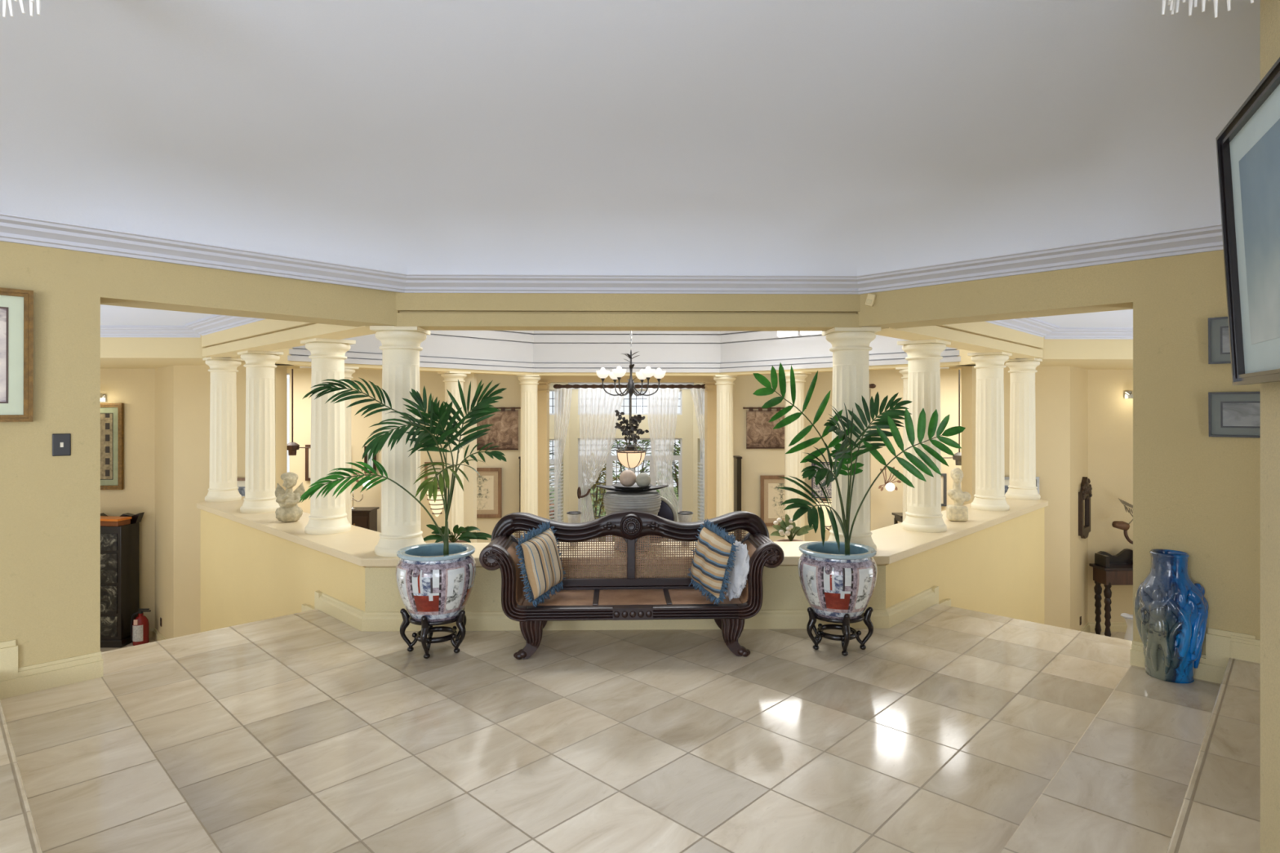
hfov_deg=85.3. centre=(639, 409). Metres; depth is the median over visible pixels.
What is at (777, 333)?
window
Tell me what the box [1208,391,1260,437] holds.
print
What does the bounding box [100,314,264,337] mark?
trim
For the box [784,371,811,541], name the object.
column
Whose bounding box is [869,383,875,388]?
curtain rod
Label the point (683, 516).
pot
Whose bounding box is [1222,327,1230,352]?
print
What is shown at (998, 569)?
wall
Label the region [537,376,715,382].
wall bay header
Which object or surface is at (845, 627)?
stand
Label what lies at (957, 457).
ceiling fan
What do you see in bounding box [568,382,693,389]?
trim
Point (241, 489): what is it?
print
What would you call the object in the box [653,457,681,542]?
door
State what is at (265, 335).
wall
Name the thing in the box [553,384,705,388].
curtain rod
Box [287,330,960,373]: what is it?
wall
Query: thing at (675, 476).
shrub
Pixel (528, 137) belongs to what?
ceiling
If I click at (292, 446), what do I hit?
ceiling fan
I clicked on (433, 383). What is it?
wall
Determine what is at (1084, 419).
wall
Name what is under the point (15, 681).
baseboard
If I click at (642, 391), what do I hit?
window
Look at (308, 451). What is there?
framed picture
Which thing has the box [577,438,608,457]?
window
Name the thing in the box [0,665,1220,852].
floor
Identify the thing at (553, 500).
shrub
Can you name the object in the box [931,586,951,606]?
baseboard
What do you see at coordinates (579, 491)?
tieback
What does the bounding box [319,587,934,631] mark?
baseboard
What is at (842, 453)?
potted palm
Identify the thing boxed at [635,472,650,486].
stone ball
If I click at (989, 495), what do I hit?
column
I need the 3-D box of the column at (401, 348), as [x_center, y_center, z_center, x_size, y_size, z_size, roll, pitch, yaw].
[-1.744,0.224,5.069,0.364,1.629,0.364,0,0,-5]
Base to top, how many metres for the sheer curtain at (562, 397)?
3.041 m
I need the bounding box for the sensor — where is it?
[865,293,876,306]
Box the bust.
[946,467,970,521]
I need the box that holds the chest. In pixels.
[351,506,379,531]
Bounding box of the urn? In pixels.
[603,490,661,551]
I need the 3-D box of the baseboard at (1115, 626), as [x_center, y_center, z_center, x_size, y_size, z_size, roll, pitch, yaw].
[6.926,3.184,9.941,4.976,0.130,0.613,0,0,-13]
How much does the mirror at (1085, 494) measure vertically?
0.869 m
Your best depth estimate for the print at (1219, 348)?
3.56 m
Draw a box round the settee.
[479,510,784,659]
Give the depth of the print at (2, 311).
3.36 m
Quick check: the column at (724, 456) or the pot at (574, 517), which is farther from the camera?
the column at (724, 456)
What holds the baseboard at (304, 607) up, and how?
attached to the wall at (248, 574)
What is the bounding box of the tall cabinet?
[100,511,144,648]
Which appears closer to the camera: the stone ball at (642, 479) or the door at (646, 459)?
the stone ball at (642, 479)
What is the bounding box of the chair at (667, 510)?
[649,496,677,542]
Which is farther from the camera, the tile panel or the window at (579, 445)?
the window at (579, 445)
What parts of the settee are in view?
arm, arm rail, leg, leg, seat rail, frame, crest rail, seat frame, seat rail, leg, leg, arm rail, arm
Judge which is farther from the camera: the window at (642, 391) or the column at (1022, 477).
the window at (642, 391)
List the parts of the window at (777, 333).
pane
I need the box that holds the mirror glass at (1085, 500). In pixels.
[1084,497,1086,527]
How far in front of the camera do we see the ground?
25.96 m
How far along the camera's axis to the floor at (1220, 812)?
2.31 m
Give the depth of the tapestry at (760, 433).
13.20 m
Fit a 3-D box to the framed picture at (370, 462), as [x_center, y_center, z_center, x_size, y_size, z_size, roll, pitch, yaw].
[-5.078,0.941,13.074,0.216,0.507,0.030,0,0,-1]
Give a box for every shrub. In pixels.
[549,440,554,519]
[549,499,554,518]
[589,461,619,538]
[592,440,659,515]
[657,440,679,499]
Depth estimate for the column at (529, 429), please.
11.85 m
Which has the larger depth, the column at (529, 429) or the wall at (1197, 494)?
the column at (529, 429)
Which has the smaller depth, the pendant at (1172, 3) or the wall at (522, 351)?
the pendant at (1172, 3)
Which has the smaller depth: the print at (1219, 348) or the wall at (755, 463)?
the print at (1219, 348)
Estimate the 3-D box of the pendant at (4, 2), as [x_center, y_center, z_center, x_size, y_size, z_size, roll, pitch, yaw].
[-1.557,-1.095,1.592,0.265,0.299,0.281,0,0,-1]
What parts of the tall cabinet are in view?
inlaid panel, inlaid panel, inlaid panel, inlaid panel, horned cornice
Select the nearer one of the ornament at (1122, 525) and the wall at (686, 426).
the ornament at (1122, 525)
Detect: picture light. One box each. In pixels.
[100,393,106,401]
[1124,390,1133,398]
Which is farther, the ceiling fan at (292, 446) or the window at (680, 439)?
the window at (680, 439)
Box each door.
[577,457,608,541]
[608,457,631,541]
[631,457,653,485]
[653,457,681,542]
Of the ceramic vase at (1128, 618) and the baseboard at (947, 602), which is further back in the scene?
the ceramic vase at (1128, 618)
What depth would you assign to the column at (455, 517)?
10.79 m
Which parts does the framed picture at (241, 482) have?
frame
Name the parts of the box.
lid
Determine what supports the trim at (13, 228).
attached to the wall at (426, 311)
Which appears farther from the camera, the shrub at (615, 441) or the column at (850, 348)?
the shrub at (615, 441)
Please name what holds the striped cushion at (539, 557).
on the settee
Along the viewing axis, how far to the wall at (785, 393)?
11.63 m
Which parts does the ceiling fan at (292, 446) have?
motor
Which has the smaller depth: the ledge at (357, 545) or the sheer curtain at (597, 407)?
the ledge at (357, 545)
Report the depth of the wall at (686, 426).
14.48 m
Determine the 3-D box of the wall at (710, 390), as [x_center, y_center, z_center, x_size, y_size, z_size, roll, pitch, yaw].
[1.397,1.365,13.206,0.350,3.770,0.485,0,0,-1]
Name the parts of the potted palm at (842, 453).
spear stem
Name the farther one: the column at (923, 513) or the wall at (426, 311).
the column at (923, 513)
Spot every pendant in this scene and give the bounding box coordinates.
[2,0,40,17]
[1161,0,1253,17]
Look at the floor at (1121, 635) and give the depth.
9.85 m
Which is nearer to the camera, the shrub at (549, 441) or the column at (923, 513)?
the column at (923, 513)
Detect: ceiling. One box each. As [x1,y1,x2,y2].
[0,0,1260,327]
[299,366,949,368]
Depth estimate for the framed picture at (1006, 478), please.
9.36 m
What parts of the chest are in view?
drawer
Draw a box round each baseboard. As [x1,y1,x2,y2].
[0,639,103,699]
[149,627,166,641]
[301,591,322,612]
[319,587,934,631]
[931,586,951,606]
[1079,622,1127,632]
[1129,627,1260,684]
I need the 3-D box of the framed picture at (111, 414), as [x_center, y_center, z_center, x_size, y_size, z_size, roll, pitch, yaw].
[-7.688,0.524,9.870,0.656,1.231,0.040,0,0,-1]
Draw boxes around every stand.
[400,606,466,658]
[806,606,873,656]
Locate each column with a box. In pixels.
[202,356,244,502]
[237,350,283,513]
[300,337,355,534]
[344,366,359,524]
[369,325,430,556]
[437,371,471,540]
[516,374,541,537]
[712,374,737,535]
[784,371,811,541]
[822,326,880,551]
[895,366,907,521]
[897,339,951,533]
[967,351,1012,511]
[1004,358,1042,500]
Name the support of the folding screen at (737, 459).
on the floor at (1121, 635)
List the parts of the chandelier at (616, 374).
lamp shade, lamp shade, arm, lamp shade, arm, arm, stem, chain, arm, lamp shade, arm, lamp shade, arm, lamp shade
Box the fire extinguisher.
[130,608,151,645]
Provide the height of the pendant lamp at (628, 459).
1.831 m
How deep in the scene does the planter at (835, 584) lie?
4.34 m
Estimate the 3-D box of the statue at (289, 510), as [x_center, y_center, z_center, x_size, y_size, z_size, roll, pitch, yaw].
[-3.247,0.808,6.421,0.260,0.454,0.202,0,0,-21]
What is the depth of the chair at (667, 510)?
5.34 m
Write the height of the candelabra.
0.340 m
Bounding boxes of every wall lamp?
[426,487,444,516]
[816,498,831,530]
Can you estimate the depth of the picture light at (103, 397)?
9.88 m
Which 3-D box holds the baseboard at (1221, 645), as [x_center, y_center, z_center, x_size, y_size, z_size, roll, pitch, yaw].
[3.114,1.268,3.435,1.133,0.271,0.037,0,0,44]
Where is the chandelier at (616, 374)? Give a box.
[595,330,665,396]
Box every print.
[0,308,6,401]
[100,413,112,479]
[237,486,244,496]
[430,467,441,479]
[476,467,502,518]
[760,475,784,526]
[1004,485,1008,493]
[1208,316,1231,364]
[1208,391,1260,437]
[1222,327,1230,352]
[1238,118,1279,344]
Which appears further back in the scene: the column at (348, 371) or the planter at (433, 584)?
the column at (348, 371)
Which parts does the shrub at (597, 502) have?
stem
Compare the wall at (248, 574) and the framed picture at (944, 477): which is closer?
the wall at (248, 574)
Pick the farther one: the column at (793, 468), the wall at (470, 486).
the wall at (470, 486)
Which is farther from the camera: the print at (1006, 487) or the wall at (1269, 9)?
the print at (1006, 487)
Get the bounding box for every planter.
[395,542,475,622]
[797,541,877,619]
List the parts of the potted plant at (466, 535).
pot, stem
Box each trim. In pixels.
[0,213,1223,293]
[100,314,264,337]
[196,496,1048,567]
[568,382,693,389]
[986,317,1133,339]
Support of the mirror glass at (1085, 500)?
attached to the mirror at (1085, 494)
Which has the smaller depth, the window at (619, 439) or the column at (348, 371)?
the column at (348, 371)
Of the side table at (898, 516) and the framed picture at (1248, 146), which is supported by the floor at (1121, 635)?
the side table at (898, 516)
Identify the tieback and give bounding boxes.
[577,486,591,498]
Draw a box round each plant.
[423,524,491,542]
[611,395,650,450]
[769,514,813,541]
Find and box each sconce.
[353,469,378,488]
[878,466,901,491]
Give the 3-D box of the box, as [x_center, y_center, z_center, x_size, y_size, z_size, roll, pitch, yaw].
[-7.378,1.542,9.591,0.580,0.100,0.230,0,0,7]
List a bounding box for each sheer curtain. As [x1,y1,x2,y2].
[554,387,572,521]
[578,387,626,541]
[646,387,680,542]
[689,387,704,520]
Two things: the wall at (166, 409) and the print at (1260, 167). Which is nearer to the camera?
the print at (1260, 167)
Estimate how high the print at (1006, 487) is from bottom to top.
0.247 m
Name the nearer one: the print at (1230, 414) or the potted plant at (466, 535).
the print at (1230, 414)
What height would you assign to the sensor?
0.094 m
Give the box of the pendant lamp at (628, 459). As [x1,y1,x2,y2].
[614,396,648,468]
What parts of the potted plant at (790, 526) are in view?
pot, stem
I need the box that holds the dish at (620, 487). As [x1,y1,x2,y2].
[595,482,668,492]
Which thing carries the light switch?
attached to the wall at (50, 505)
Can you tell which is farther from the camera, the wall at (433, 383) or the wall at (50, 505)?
the wall at (433, 383)
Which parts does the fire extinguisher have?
valve handle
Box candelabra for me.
[351,491,363,509]
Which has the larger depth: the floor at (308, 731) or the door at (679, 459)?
the door at (679, 459)
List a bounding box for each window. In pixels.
[549,390,554,414]
[549,439,554,461]
[549,461,563,521]
[577,390,681,414]
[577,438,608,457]
[608,438,652,457]
[673,438,681,457]
[697,460,703,521]
[699,440,702,460]
[775,331,822,337]
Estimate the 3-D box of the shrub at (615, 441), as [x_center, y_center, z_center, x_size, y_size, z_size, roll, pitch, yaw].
[-0.279,1.800,19.588,2.396,3.111,2.458,0,0,-1]
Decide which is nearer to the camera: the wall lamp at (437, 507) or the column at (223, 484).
the column at (223, 484)
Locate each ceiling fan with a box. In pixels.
[287,368,311,455]
[942,369,961,465]
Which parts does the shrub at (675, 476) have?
stem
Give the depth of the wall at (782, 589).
4.89 m
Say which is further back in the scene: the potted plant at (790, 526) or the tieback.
the tieback
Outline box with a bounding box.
[100,515,131,526]
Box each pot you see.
[566,511,581,546]
[677,511,693,545]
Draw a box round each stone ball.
[619,470,635,486]
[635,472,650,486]
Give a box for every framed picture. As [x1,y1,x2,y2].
[0,287,33,422]
[100,403,123,489]
[236,478,244,496]
[305,444,311,480]
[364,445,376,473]
[424,462,444,484]
[941,473,946,506]
[1004,476,1039,493]
[1215,57,1279,385]
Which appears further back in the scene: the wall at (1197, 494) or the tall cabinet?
the tall cabinet
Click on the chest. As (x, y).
(366, 517)
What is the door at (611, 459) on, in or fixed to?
in the wall at (686, 426)
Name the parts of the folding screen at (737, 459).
rail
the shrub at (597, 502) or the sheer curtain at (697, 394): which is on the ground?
the shrub at (597, 502)
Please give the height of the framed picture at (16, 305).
0.647 m
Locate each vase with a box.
[1120,613,1133,640]
[1133,549,1208,683]
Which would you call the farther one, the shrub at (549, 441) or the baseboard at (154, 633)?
the shrub at (549, 441)
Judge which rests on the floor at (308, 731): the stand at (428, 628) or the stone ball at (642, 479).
the stand at (428, 628)
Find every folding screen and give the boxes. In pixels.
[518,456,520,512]
[733,455,742,542]
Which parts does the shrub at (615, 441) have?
stem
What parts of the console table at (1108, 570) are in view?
leg, leg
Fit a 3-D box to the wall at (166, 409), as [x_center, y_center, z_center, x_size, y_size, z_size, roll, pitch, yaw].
[-7.377,1.300,9.817,5.227,3.900,0.816,0,0,10]
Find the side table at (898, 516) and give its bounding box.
[891,512,902,524]
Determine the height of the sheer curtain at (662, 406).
3.696 m
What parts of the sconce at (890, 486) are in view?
lamp shade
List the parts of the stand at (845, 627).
leg, leg, leg, leg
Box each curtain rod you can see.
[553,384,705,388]
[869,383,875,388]
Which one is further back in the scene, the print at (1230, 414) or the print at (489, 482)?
the print at (489, 482)
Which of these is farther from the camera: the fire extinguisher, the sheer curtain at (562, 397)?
the sheer curtain at (562, 397)
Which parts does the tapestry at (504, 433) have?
hanging rod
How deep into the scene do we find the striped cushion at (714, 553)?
4.42 m
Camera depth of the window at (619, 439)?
14.57 m
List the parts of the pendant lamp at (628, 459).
rod, lamp shade, bowl frame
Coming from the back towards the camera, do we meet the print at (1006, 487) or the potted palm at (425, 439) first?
the print at (1006, 487)
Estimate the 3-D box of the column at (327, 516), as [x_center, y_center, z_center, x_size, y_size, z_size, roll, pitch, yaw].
[-2.665,0.224,5.932,0.364,1.629,0.364,0,0,44]
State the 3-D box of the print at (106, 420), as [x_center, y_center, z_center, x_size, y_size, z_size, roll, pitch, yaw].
[-7.688,0.524,9.881,0.356,0.931,0.002,0,0,-1]
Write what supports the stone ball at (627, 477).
in the dish at (620, 487)
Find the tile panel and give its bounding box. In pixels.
[811,462,831,497]
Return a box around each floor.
[0,657,1260,852]
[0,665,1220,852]
[100,631,1125,652]
[101,604,1132,852]
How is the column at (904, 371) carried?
on the floor at (1121, 635)
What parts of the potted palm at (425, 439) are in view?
spear stem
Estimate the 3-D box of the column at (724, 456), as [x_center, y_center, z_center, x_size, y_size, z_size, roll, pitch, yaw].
[1.469,1.329,12.029,0.404,3.841,0.404,0,0,-5]
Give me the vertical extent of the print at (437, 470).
0.236 m
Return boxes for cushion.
[515,520,566,606]
[687,518,738,604]
[724,540,749,600]
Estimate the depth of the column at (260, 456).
7.01 m
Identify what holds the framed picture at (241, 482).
attached to the wall at (166, 409)
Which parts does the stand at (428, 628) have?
leg, leg, leg, leg, leg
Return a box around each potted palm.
[299,377,506,555]
[752,363,965,554]
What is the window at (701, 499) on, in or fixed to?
in the wall at (686, 426)
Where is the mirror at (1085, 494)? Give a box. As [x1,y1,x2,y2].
[1078,476,1092,538]
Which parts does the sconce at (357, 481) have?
lamp shade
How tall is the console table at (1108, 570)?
1.253 m
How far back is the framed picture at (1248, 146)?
1.75 m
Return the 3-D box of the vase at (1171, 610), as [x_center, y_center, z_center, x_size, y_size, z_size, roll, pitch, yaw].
[2.778,1.076,3.652,0.315,0.651,0.301,0,0,-21]
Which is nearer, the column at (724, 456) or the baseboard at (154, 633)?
the baseboard at (154, 633)
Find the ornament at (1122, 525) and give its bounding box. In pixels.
[1111,497,1133,544]
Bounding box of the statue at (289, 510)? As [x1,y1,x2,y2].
[275,471,305,522]
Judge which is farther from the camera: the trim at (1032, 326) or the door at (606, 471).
the door at (606, 471)
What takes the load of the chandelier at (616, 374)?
hanging from the ceiling
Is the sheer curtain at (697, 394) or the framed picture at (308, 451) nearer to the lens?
the framed picture at (308, 451)
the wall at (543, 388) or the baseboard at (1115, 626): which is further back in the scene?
the wall at (543, 388)
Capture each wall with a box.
[0,240,399,667]
[100,319,1133,376]
[100,364,287,639]
[200,509,366,632]
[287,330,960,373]
[287,368,520,542]
[364,564,885,611]
[394,292,862,331]
[462,373,476,542]
[537,382,550,519]
[549,382,703,522]
[703,382,716,519]
[733,368,961,541]
[784,392,786,538]
[856,249,1260,654]
[884,506,1044,624]
[961,366,1133,631]
[1260,0,1279,852]
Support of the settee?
on the floor at (308, 731)
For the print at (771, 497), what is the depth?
13.22 m
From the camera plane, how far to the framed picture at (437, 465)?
13.10 m
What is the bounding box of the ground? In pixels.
[549,487,678,542]
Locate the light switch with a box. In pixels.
[52,433,71,456]
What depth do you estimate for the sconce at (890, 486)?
13.04 m
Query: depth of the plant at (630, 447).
13.92 m
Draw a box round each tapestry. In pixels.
[476,407,520,449]
[742,407,806,448]
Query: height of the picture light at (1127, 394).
0.127 m
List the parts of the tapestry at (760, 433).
hanging rod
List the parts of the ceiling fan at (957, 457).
motor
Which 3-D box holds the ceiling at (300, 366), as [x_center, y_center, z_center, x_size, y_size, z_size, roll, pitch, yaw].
[-0.205,-0.805,11.148,20.000,0.050,4.200,0,0,-1]
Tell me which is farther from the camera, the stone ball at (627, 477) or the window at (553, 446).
the window at (553, 446)
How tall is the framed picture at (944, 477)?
0.626 m
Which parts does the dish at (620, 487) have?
dish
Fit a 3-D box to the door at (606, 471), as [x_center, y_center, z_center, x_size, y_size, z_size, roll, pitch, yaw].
[-0.969,2.125,14.575,0.653,2.250,0.060,0,0,-1]
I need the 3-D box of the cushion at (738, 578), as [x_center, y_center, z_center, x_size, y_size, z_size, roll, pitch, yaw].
[0.622,1.043,4.456,0.082,0.388,0.247,0,0,-31]
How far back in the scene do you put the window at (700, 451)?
14.41 m
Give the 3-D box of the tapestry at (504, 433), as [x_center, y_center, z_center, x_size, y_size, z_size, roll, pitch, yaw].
[-2.855,0.358,13.099,1.292,0.812,0.058,0,0,-1]
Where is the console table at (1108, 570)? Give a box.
[1088,548,1133,636]

